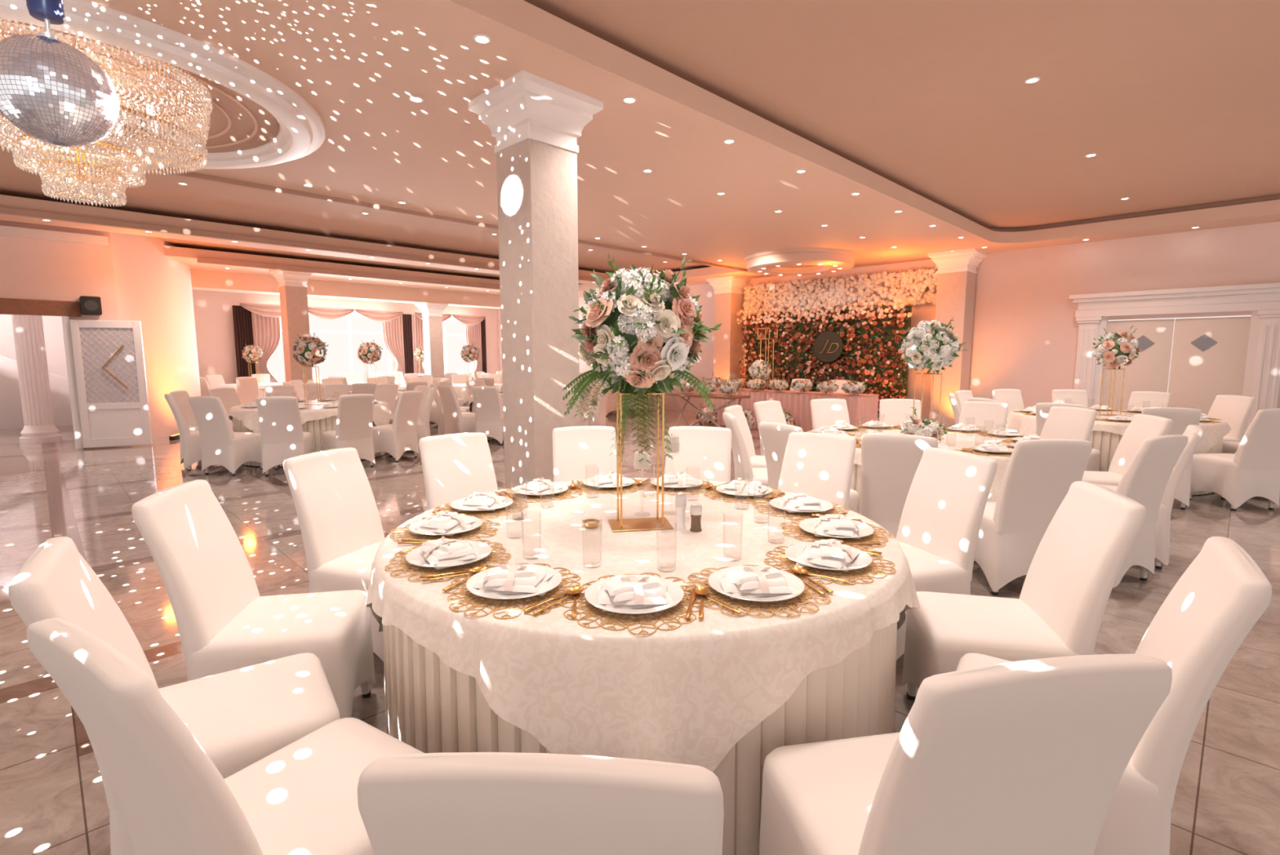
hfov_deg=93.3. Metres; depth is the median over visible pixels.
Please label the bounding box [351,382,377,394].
banquet chair
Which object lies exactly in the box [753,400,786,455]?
banquet chair
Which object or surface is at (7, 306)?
trim
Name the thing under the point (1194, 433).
banquet chair
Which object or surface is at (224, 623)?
banquet chair
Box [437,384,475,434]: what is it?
banquet chair
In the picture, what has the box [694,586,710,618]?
spoon
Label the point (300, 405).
napkin
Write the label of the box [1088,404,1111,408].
napkin
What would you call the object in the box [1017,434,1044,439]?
napkin
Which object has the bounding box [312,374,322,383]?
banquet chair
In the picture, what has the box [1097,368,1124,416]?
stand
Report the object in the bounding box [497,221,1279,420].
wall
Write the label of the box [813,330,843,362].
monogram sign
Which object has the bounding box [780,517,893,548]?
placemat
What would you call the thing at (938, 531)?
banquet chair
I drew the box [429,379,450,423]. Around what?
banquet chair
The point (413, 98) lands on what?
recessed light
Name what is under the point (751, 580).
napkin
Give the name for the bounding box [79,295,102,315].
wall speaker
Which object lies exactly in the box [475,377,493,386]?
banquet chair
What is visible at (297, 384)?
banquet chair
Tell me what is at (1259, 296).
trim
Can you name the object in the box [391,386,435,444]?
banquet chair
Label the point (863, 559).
dinner plate
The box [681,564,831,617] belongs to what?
placemat
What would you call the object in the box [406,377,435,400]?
banquet chair
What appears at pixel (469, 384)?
banquet chair
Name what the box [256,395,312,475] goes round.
banquet chair
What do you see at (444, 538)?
spoon
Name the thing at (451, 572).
table knife
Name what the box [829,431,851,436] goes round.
napkin
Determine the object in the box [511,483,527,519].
glass
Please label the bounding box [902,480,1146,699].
banquet chair
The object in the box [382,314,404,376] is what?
curtain
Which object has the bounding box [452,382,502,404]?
tablecloth
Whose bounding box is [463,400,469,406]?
round table
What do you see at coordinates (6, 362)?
trim
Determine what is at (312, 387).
banquet chair
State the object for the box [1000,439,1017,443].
placemat
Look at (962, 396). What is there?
banquet chair
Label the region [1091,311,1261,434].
trim
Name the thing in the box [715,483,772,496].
dinner plate
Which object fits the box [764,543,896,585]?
placemat
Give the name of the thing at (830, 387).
mound
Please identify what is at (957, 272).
square column
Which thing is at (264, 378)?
banquet chair
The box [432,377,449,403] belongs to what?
banquet chair
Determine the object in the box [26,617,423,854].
banquet chair
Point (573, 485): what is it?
spoon
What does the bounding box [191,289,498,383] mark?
wall
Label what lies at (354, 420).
banquet chair
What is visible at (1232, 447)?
banquet chair
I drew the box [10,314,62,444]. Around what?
fluted column
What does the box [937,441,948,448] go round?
napkin
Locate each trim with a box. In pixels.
[0,0,324,168]
[0,225,108,245]
[0,297,80,316]
[0,355,69,390]
[61,315,83,448]
[743,248,857,275]
[1069,282,1279,317]
[1073,316,1102,407]
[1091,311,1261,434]
[1248,309,1279,426]
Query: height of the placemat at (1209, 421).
0.002 m
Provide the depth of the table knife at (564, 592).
1.70 m
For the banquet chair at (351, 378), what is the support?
on the floor
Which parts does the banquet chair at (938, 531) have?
seat, backrest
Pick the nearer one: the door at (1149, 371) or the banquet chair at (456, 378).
the door at (1149, 371)
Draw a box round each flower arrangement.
[242,343,263,362]
[292,333,328,366]
[357,339,382,363]
[413,346,424,361]
[460,344,479,362]
[563,253,722,464]
[695,403,717,426]
[742,408,755,429]
[747,359,773,380]
[783,408,795,425]
[897,316,968,375]
[1091,324,1141,369]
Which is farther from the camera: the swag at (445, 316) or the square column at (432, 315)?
the swag at (445, 316)
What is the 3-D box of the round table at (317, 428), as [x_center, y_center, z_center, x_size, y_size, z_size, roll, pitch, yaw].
[-4.801,0.040,8.925,2.013,0.747,2.013,-4,8,-33]
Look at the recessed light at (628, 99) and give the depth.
4.42 m
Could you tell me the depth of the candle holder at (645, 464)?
2.63 m
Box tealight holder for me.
[582,518,599,528]
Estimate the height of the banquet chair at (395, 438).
0.981 m
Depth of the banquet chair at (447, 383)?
11.65 m
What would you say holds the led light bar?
on the floor
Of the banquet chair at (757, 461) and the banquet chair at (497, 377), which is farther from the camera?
the banquet chair at (497, 377)
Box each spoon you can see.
[397,537,449,543]
[422,566,488,581]
[494,491,515,497]
[533,586,584,613]
[569,480,577,487]
[635,477,651,484]
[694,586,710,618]
[703,482,728,487]
[764,495,777,497]
[791,566,833,592]
[811,513,861,520]
[826,538,882,553]
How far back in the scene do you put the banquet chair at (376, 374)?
17.48 m
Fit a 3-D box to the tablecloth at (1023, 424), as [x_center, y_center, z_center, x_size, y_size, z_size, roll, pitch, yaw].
[5.625,0.063,7.259,2.105,0.422,2.096,-7,9,-45]
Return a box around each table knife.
[400,538,433,541]
[419,568,469,578]
[523,590,567,611]
[684,588,696,618]
[786,570,825,595]
[862,550,880,555]
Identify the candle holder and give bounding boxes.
[635,451,650,511]
[664,435,679,511]
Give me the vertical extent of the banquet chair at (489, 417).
0.981 m
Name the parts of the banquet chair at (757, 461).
backrest, seat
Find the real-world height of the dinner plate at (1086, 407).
0.020 m
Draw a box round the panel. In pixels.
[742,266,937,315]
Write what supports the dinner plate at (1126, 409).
on the placemat at (1129, 411)
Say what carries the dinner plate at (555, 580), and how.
on the placemat at (468, 601)
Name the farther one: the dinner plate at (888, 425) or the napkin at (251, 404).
the napkin at (251, 404)
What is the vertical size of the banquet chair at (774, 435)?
0.981 m
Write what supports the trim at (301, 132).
attached to the ceiling
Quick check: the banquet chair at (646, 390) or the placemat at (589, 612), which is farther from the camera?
the banquet chair at (646, 390)
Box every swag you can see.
[239,302,280,317]
[307,306,354,319]
[355,308,403,321]
[414,311,451,322]
[451,314,485,325]
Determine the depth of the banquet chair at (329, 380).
13.24 m
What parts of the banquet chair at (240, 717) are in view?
backrest, seat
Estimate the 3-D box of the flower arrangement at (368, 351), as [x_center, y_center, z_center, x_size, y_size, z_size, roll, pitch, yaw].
[-5.510,-1.551,12.353,0.463,0.524,0.446,5,8,36]
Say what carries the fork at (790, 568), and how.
on the tablecloth at (686, 694)
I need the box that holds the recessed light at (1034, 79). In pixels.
[1024,76,1039,83]
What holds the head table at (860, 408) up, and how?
on the floor
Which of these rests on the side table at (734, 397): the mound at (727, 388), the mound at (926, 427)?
the mound at (727, 388)
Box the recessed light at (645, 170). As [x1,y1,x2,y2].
[642,168,652,172]
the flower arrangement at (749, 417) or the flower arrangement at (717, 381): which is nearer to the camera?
the flower arrangement at (749, 417)
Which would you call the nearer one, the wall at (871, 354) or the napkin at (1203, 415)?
the napkin at (1203, 415)
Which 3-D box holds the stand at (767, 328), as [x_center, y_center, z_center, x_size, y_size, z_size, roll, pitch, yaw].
[2.793,-1.144,13.357,0.320,2.070,0.320,-7,9,-45]
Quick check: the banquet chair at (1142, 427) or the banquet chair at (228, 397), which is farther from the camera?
the banquet chair at (228, 397)
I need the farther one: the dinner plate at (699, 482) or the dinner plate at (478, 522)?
the dinner plate at (699, 482)
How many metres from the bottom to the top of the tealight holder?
0.025 m
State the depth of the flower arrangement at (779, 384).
11.82 m
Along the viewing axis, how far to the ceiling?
5.59 m
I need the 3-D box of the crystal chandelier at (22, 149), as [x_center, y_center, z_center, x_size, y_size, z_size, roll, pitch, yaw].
[-3.640,-1.900,3.926,1.464,0.830,1.463,0,7,4]
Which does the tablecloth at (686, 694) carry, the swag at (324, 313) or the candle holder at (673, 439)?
the candle holder at (673, 439)
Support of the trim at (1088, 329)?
attached to the wall at (1025, 327)
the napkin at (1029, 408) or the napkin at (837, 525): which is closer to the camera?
the napkin at (837, 525)
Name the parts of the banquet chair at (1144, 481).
seat, leg, backrest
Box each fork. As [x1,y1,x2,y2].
[399,547,415,552]
[442,567,490,591]
[571,586,579,617]
[688,587,742,613]
[767,491,784,499]
[787,567,853,582]
[810,511,848,517]
[841,542,880,544]
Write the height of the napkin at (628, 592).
0.064 m
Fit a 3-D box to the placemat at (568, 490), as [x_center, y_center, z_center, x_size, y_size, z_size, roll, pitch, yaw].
[-0.508,0.334,3.113,0.430,0.002,0.407,-5,8,-35]
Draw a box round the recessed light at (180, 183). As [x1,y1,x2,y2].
[177,182,187,185]
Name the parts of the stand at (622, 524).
rod, rod, frame, plate, rod, rod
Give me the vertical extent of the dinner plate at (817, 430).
0.020 m
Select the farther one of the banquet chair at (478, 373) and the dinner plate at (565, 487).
the banquet chair at (478, 373)
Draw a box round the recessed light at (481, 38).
[473,34,490,44]
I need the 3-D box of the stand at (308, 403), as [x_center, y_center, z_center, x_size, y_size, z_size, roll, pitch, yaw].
[-4.801,-0.614,8.849,0.250,0.554,0.170,-1,7,-9]
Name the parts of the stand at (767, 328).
column frame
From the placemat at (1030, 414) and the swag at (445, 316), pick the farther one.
the swag at (445, 316)
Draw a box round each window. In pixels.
[280,313,391,373]
[442,318,472,373]
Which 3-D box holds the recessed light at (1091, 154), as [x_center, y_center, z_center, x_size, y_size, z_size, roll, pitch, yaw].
[4.794,-2.892,6.425,0.100,0.008,0.100,-7,9,-45]
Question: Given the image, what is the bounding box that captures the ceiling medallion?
[0,19,277,152]
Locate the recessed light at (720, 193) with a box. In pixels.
[716,191,725,195]
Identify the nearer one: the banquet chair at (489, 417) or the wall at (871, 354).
the banquet chair at (489, 417)
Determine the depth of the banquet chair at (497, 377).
16.59 m
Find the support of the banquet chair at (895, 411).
on the floor
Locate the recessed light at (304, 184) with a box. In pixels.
[302,183,313,186]
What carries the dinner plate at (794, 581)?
on the placemat at (807, 594)
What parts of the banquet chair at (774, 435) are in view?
backrest, seat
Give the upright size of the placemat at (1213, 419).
0.002 m
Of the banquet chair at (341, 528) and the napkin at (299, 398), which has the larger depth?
the napkin at (299, 398)
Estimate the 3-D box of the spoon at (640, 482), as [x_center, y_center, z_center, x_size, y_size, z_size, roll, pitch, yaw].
[0.022,0.296,3.347,0.044,0.012,0.204,2,7,20]
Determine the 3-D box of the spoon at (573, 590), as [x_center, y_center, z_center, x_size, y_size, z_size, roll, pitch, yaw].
[-0.228,0.488,1.710,0.044,0.012,0.204,5,8,34]
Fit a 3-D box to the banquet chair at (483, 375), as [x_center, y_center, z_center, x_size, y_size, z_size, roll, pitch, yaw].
[-4.308,-1.120,17.840,0.475,0.981,0.625,5,8,36]
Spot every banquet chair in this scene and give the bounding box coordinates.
[8,536,340,854]
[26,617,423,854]
[131,479,375,718]
[164,393,201,471]
[169,390,233,430]
[188,395,262,475]
[199,377,210,395]
[204,374,225,388]
[208,386,240,423]
[235,376,260,404]
[251,373,270,382]
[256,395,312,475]
[264,385,296,396]
[282,381,297,397]
[283,447,384,661]
[288,379,306,399]
[302,382,324,399]
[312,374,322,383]
[321,377,342,387]
[322,393,375,466]
[324,383,351,399]
[328,376,347,384]
[343,373,361,382]
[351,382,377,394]
[357,751,724,854]
[367,377,387,384]
[373,383,398,416]
[373,390,422,462]
[374,373,384,377]
[377,376,395,384]
[386,373,400,386]
[389,371,404,378]
[389,385,429,423]
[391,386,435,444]
[404,373,418,386]
[404,375,427,396]
[405,381,427,391]
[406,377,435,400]
[408,377,426,382]
[418,432,497,510]
[419,374,432,395]
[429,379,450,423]
[430,382,466,435]
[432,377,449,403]
[432,377,463,406]
[437,381,469,411]
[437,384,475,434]
[444,373,457,382]
[451,373,468,383]
[465,379,485,405]
[467,371,471,380]
[471,386,503,444]
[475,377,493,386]
[476,371,484,377]
[480,373,490,377]
[487,373,502,383]
[552,425,619,481]
[579,384,592,426]
[585,379,595,405]
[587,384,608,426]
[588,386,606,426]
[605,386,623,416]
[622,390,647,413]
[633,394,652,411]
[664,426,731,482]
[722,412,768,486]
[724,404,766,467]
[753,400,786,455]
[758,422,858,513]
[759,653,1172,854]
[777,431,856,508]
[789,378,810,391]
[810,398,849,430]
[830,379,850,392]
[858,433,937,537]
[879,398,920,425]
[895,447,997,659]
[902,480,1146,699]
[948,392,960,424]
[955,390,1007,428]
[955,536,1271,854]
[958,400,1008,431]
[967,397,996,401]
[973,438,1092,595]
[991,388,1024,427]
[1035,402,1100,471]
[1040,406,1097,440]
[1051,389,1088,408]
[1081,413,1173,485]
[1093,424,1204,568]
[1111,434,1188,591]
[1126,391,1171,410]
[1141,407,1201,509]
[1189,408,1279,511]
[1207,395,1255,441]
[1222,440,1240,453]
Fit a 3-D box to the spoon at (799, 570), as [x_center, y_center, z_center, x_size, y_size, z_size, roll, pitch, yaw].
[0.532,0.469,1.867,0.044,0.012,0.204,-2,7,-18]
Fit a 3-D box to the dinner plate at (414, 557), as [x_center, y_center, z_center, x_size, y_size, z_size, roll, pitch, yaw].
[-0.657,0.440,2.085,0.284,0.020,0.284,-4,8,-33]
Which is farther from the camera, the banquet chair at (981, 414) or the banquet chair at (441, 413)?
the banquet chair at (441, 413)
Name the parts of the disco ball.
motor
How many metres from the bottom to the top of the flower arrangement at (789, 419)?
0.524 m
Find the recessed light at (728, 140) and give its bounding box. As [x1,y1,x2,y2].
[723,138,734,143]
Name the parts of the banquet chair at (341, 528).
backrest, seat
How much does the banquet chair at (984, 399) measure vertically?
0.981 m
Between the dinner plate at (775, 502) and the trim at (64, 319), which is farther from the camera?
the trim at (64, 319)
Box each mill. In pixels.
[674,491,686,529]
[689,502,702,532]
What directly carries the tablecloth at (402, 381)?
on the round table
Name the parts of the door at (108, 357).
lattice panel, handle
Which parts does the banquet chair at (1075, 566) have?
leg, seat, backrest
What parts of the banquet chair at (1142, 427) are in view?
seat, backrest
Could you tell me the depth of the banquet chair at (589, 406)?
11.73 m
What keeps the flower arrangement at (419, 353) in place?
on the stand
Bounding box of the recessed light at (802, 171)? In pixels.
[795,168,806,173]
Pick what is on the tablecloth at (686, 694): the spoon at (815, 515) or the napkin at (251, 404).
the spoon at (815, 515)
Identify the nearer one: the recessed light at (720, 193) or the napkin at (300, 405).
the recessed light at (720, 193)
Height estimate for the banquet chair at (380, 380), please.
0.981 m
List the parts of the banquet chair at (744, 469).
backrest, seat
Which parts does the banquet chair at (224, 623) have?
backrest, seat, leg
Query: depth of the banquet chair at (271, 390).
10.01 m
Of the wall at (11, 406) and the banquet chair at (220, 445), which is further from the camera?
the wall at (11, 406)
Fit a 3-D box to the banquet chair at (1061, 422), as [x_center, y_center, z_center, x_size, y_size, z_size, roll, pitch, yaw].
[3.803,0.304,5.657,0.625,0.981,0.475,-2,7,-17]
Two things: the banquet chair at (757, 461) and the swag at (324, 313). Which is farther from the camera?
the swag at (324, 313)
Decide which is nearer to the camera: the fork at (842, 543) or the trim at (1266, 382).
the fork at (842, 543)
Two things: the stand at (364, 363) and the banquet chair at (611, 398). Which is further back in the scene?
the stand at (364, 363)
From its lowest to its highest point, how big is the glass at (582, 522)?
0.160 m
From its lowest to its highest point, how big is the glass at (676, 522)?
0.160 m
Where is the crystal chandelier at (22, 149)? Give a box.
[0,17,213,206]
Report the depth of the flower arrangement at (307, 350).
8.68 m
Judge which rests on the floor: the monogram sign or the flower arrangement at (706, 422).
the flower arrangement at (706, 422)
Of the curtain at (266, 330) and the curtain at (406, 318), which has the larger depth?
the curtain at (406, 318)
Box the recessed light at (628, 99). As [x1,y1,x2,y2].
[622,96,635,102]
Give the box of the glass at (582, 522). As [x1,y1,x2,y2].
[582,522,601,568]
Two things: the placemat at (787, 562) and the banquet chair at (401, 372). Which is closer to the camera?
the placemat at (787, 562)
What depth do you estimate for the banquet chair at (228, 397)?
9.28 m
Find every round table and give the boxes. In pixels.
[232,415,387,466]
[259,388,266,396]
[382,622,897,854]
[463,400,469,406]
[471,401,495,439]
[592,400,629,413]
[850,463,974,560]
[1088,430,1223,494]
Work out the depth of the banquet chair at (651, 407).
16.14 m
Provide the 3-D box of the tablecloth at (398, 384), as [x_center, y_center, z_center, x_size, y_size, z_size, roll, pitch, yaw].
[-7.136,-0.949,15.912,1.572,0.422,1.563,-7,9,-45]
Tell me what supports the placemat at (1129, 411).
on the tablecloth at (1023, 424)
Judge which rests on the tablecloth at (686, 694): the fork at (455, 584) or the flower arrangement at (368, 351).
the fork at (455, 584)
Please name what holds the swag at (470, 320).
hanging from the ceiling
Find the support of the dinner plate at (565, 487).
on the placemat at (568, 490)
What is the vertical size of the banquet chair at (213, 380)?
0.981 m
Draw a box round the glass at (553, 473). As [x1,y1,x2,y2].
[539,472,554,507]
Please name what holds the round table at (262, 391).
on the floor
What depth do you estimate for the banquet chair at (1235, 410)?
7.35 m
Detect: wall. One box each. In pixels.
[0,219,118,448]
[0,314,72,429]
[110,231,200,439]
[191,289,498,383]
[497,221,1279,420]
[737,298,913,421]
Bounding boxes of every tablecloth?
[217,382,283,394]
[227,400,391,432]
[347,382,399,387]
[365,477,919,771]
[400,378,405,386]
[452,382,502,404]
[469,392,502,413]
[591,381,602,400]
[715,387,879,396]
[808,425,1014,501]
[1006,408,1231,453]
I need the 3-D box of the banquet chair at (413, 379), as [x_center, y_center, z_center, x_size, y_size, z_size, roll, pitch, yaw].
[-5.169,-0.632,13.662,0.475,0.981,0.625,2,7,15]
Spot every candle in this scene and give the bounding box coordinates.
[635,451,649,469]
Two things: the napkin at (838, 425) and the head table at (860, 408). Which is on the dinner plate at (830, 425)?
the napkin at (838, 425)
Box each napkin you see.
[244,402,257,406]
[297,396,304,400]
[297,403,307,408]
[318,395,333,400]
[322,402,337,406]
[413,509,475,535]
[419,536,479,568]
[457,490,505,511]
[472,564,553,595]
[515,476,562,496]
[587,471,631,488]
[597,574,676,610]
[658,471,699,488]
[718,565,799,598]
[720,477,768,496]
[780,491,825,512]
[795,538,859,571]
[813,512,860,538]
[818,425,839,433]
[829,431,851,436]
[830,421,855,430]
[861,419,887,427]
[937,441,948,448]
[948,422,978,430]
[975,441,1012,453]
[993,426,1020,436]
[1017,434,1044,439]
[1022,405,1035,412]
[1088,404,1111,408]
[1106,413,1132,420]
[1129,405,1144,411]
[1200,413,1208,418]
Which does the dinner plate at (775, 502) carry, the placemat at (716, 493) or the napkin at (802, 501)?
the napkin at (802, 501)
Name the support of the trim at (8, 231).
attached to the wall at (30, 268)
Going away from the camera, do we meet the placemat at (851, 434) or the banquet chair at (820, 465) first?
the banquet chair at (820, 465)
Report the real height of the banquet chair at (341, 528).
0.981 m
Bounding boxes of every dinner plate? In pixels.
[240,405,257,408]
[405,539,492,567]
[408,515,482,534]
[450,495,513,511]
[466,564,562,599]
[511,483,568,494]
[582,476,635,488]
[584,574,684,613]
[650,477,702,488]
[707,565,804,601]
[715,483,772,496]
[768,497,833,511]
[784,542,872,569]
[798,517,874,537]
[813,429,845,433]
[827,425,857,430]
[860,423,890,427]
[946,426,981,431]
[971,445,1013,453]
[986,431,1024,436]
[1006,442,1015,446]
[1010,436,1044,440]
[1086,407,1111,410]
[1105,417,1131,421]
[1126,408,1142,412]
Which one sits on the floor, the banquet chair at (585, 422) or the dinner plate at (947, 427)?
the banquet chair at (585, 422)
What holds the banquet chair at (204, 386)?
on the floor
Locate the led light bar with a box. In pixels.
[168,433,179,439]
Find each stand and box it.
[248,362,259,383]
[302,366,324,404]
[363,363,372,382]
[364,363,377,383]
[466,362,475,379]
[608,391,673,531]
[756,327,777,389]
[912,373,944,439]
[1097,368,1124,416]
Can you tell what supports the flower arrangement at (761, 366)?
on the stand
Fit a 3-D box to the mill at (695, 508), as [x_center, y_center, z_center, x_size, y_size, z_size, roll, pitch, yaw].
[0.225,0.360,2.428,0.048,0.110,0.048,-7,9,-45]
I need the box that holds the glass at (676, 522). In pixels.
[656,522,676,572]
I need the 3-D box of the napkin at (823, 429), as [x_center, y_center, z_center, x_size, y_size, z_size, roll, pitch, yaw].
[1.711,0.017,5.460,0.180,0.064,0.222,0,7,4]
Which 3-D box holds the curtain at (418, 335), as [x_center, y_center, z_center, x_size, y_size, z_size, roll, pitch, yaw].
[-7.283,-2.359,20.299,0.600,2.830,0.090,-7,9,-45]
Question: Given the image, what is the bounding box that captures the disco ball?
[0,0,119,146]
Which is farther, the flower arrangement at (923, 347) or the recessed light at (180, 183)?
the recessed light at (180, 183)
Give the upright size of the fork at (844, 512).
0.007 m
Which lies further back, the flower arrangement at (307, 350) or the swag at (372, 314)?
the swag at (372, 314)
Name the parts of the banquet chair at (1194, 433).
seat, leg, backrest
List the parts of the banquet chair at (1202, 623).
seat, backrest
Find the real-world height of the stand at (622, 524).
0.554 m
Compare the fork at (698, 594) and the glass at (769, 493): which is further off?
the glass at (769, 493)
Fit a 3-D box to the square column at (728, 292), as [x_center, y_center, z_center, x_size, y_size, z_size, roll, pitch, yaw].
[2.157,-1.946,14.830,0.780,3.320,0.780,-7,9,-45]
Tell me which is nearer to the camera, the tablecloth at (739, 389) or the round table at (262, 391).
the tablecloth at (739, 389)
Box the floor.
[0,407,1279,854]
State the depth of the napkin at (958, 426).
5.66 m
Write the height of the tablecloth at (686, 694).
0.422 m
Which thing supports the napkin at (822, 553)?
on the dinner plate at (863, 559)
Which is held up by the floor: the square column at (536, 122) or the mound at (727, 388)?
the square column at (536, 122)
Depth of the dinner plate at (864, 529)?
2.39 m
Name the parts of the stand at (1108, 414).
rod, rod, plate, rod, rod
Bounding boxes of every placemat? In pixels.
[385,538,511,581]
[389,516,500,545]
[432,497,528,518]
[444,563,581,618]
[497,484,582,502]
[560,572,708,635]
[571,477,647,493]
[640,479,713,495]
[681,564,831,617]
[703,485,785,503]
[751,499,849,519]
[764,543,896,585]
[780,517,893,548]
[809,431,855,435]
[842,428,866,431]
[856,425,897,430]
[856,443,861,448]
[945,428,985,433]
[961,447,1011,457]
[977,432,1023,438]
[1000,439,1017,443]
[1013,410,1030,413]
[1022,413,1035,415]
[1096,409,1119,411]
[1097,418,1130,422]
[1120,410,1141,413]
[1199,420,1222,422]
[1208,417,1221,420]
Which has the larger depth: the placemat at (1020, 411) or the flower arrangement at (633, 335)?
the placemat at (1020, 411)
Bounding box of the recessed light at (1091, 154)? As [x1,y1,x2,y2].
[1084,153,1097,156]
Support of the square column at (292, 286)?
on the floor
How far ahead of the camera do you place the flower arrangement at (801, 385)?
11.43 m
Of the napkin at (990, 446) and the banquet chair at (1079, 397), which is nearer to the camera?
the napkin at (990, 446)
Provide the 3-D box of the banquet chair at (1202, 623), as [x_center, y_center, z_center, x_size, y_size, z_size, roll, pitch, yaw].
[1.213,0.769,1.686,0.625,0.981,0.475,5,8,35]
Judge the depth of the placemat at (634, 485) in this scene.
3.18 m
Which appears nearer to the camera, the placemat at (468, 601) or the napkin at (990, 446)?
the placemat at (468, 601)
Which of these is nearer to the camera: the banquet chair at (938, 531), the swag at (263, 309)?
the banquet chair at (938, 531)
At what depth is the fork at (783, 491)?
3.01 m
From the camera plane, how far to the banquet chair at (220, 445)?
7.38 m
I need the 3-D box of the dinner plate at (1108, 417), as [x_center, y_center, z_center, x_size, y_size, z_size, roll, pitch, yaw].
[5.224,-0.083,6.557,0.284,0.020,0.284,4,8,30]
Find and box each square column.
[269,269,312,382]
[414,302,448,377]
[468,70,603,488]
[706,275,751,388]
[928,248,987,426]
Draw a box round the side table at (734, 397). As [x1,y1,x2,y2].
[666,391,750,427]
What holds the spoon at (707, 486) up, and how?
on the tablecloth at (686, 694)
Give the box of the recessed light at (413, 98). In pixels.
[408,95,423,102]
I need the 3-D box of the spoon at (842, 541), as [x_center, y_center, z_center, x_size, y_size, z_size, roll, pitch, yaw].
[0.776,0.431,2.195,0.204,0.012,0.044,6,9,43]
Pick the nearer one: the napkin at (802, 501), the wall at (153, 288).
the napkin at (802, 501)
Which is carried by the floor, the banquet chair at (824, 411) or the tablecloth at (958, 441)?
the banquet chair at (824, 411)
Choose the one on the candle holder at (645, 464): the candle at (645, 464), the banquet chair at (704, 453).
the candle at (645, 464)
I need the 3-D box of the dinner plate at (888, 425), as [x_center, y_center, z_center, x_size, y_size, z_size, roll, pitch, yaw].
[2.320,-0.013,5.963,0.284,0.020,0.284,-1,7,-9]
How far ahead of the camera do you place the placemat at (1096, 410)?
7.75 m
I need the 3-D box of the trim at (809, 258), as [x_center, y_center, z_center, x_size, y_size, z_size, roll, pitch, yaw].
[3.041,-3.120,11.524,2.098,0.220,2.098,0,7,-3]
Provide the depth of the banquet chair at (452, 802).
0.69 m
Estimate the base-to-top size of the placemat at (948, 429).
0.002 m
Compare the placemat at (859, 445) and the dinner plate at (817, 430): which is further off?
the dinner plate at (817, 430)
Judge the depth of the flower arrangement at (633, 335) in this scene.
2.27 m
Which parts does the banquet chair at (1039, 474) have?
leg, seat, backrest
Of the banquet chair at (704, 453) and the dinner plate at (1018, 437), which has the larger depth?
the dinner plate at (1018, 437)
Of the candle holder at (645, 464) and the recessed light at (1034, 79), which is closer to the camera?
the candle holder at (645, 464)
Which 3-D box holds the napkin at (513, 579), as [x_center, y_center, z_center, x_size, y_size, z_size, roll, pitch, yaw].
[-0.379,0.442,1.824,0.222,0.064,0.180,1,7,5]
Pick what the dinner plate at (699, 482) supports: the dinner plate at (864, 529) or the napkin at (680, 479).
the napkin at (680, 479)
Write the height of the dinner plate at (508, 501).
0.020 m
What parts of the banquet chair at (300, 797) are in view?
backrest, seat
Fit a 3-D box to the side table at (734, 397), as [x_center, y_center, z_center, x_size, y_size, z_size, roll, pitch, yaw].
[1.237,-0.224,11.187,0.600,0.773,1.500,-7,9,-45]
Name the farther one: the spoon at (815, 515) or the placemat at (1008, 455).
the placemat at (1008, 455)
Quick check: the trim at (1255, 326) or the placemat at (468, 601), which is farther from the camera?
the trim at (1255, 326)
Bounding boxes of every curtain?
[231,305,255,377]
[251,311,280,382]
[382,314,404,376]
[402,313,414,373]
[412,314,424,373]
[465,322,482,379]
[480,318,486,373]
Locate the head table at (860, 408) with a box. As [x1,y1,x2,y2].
[704,390,878,431]
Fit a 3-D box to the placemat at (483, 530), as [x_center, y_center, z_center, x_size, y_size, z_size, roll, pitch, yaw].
[-0.773,0.413,2.438,0.430,0.002,0.407,3,7,26]
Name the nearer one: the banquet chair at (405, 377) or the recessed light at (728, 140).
the recessed light at (728, 140)
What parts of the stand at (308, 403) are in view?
rod, rod, plate, rod, rod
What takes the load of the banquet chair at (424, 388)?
on the floor
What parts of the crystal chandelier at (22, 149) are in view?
bulb, bulb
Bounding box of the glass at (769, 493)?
[753,493,769,523]
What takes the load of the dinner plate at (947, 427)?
on the placemat at (948, 429)
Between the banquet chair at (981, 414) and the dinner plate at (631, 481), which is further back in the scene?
the banquet chair at (981, 414)
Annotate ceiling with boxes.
[0,0,1279,309]
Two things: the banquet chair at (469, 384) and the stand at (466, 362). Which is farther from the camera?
the stand at (466, 362)
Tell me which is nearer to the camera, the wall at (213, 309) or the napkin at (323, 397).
the napkin at (323, 397)
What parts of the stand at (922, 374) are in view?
rod, rod, frame, rod, rod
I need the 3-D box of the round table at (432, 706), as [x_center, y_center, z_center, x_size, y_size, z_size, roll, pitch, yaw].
[0.000,0.785,2.558,2.013,0.747,2.013,0,7,-3]
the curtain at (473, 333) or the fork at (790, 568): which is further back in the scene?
the curtain at (473, 333)
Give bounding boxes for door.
[69,319,152,448]
[1101,318,1174,410]
[1168,315,1251,415]
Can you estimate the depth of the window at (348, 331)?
19.08 m
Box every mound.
[676,381,693,392]
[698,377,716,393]
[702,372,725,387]
[719,378,738,395]
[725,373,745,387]
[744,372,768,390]
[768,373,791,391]
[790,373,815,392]
[812,375,839,393]
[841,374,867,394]
[897,406,947,440]
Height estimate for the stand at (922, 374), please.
0.554 m

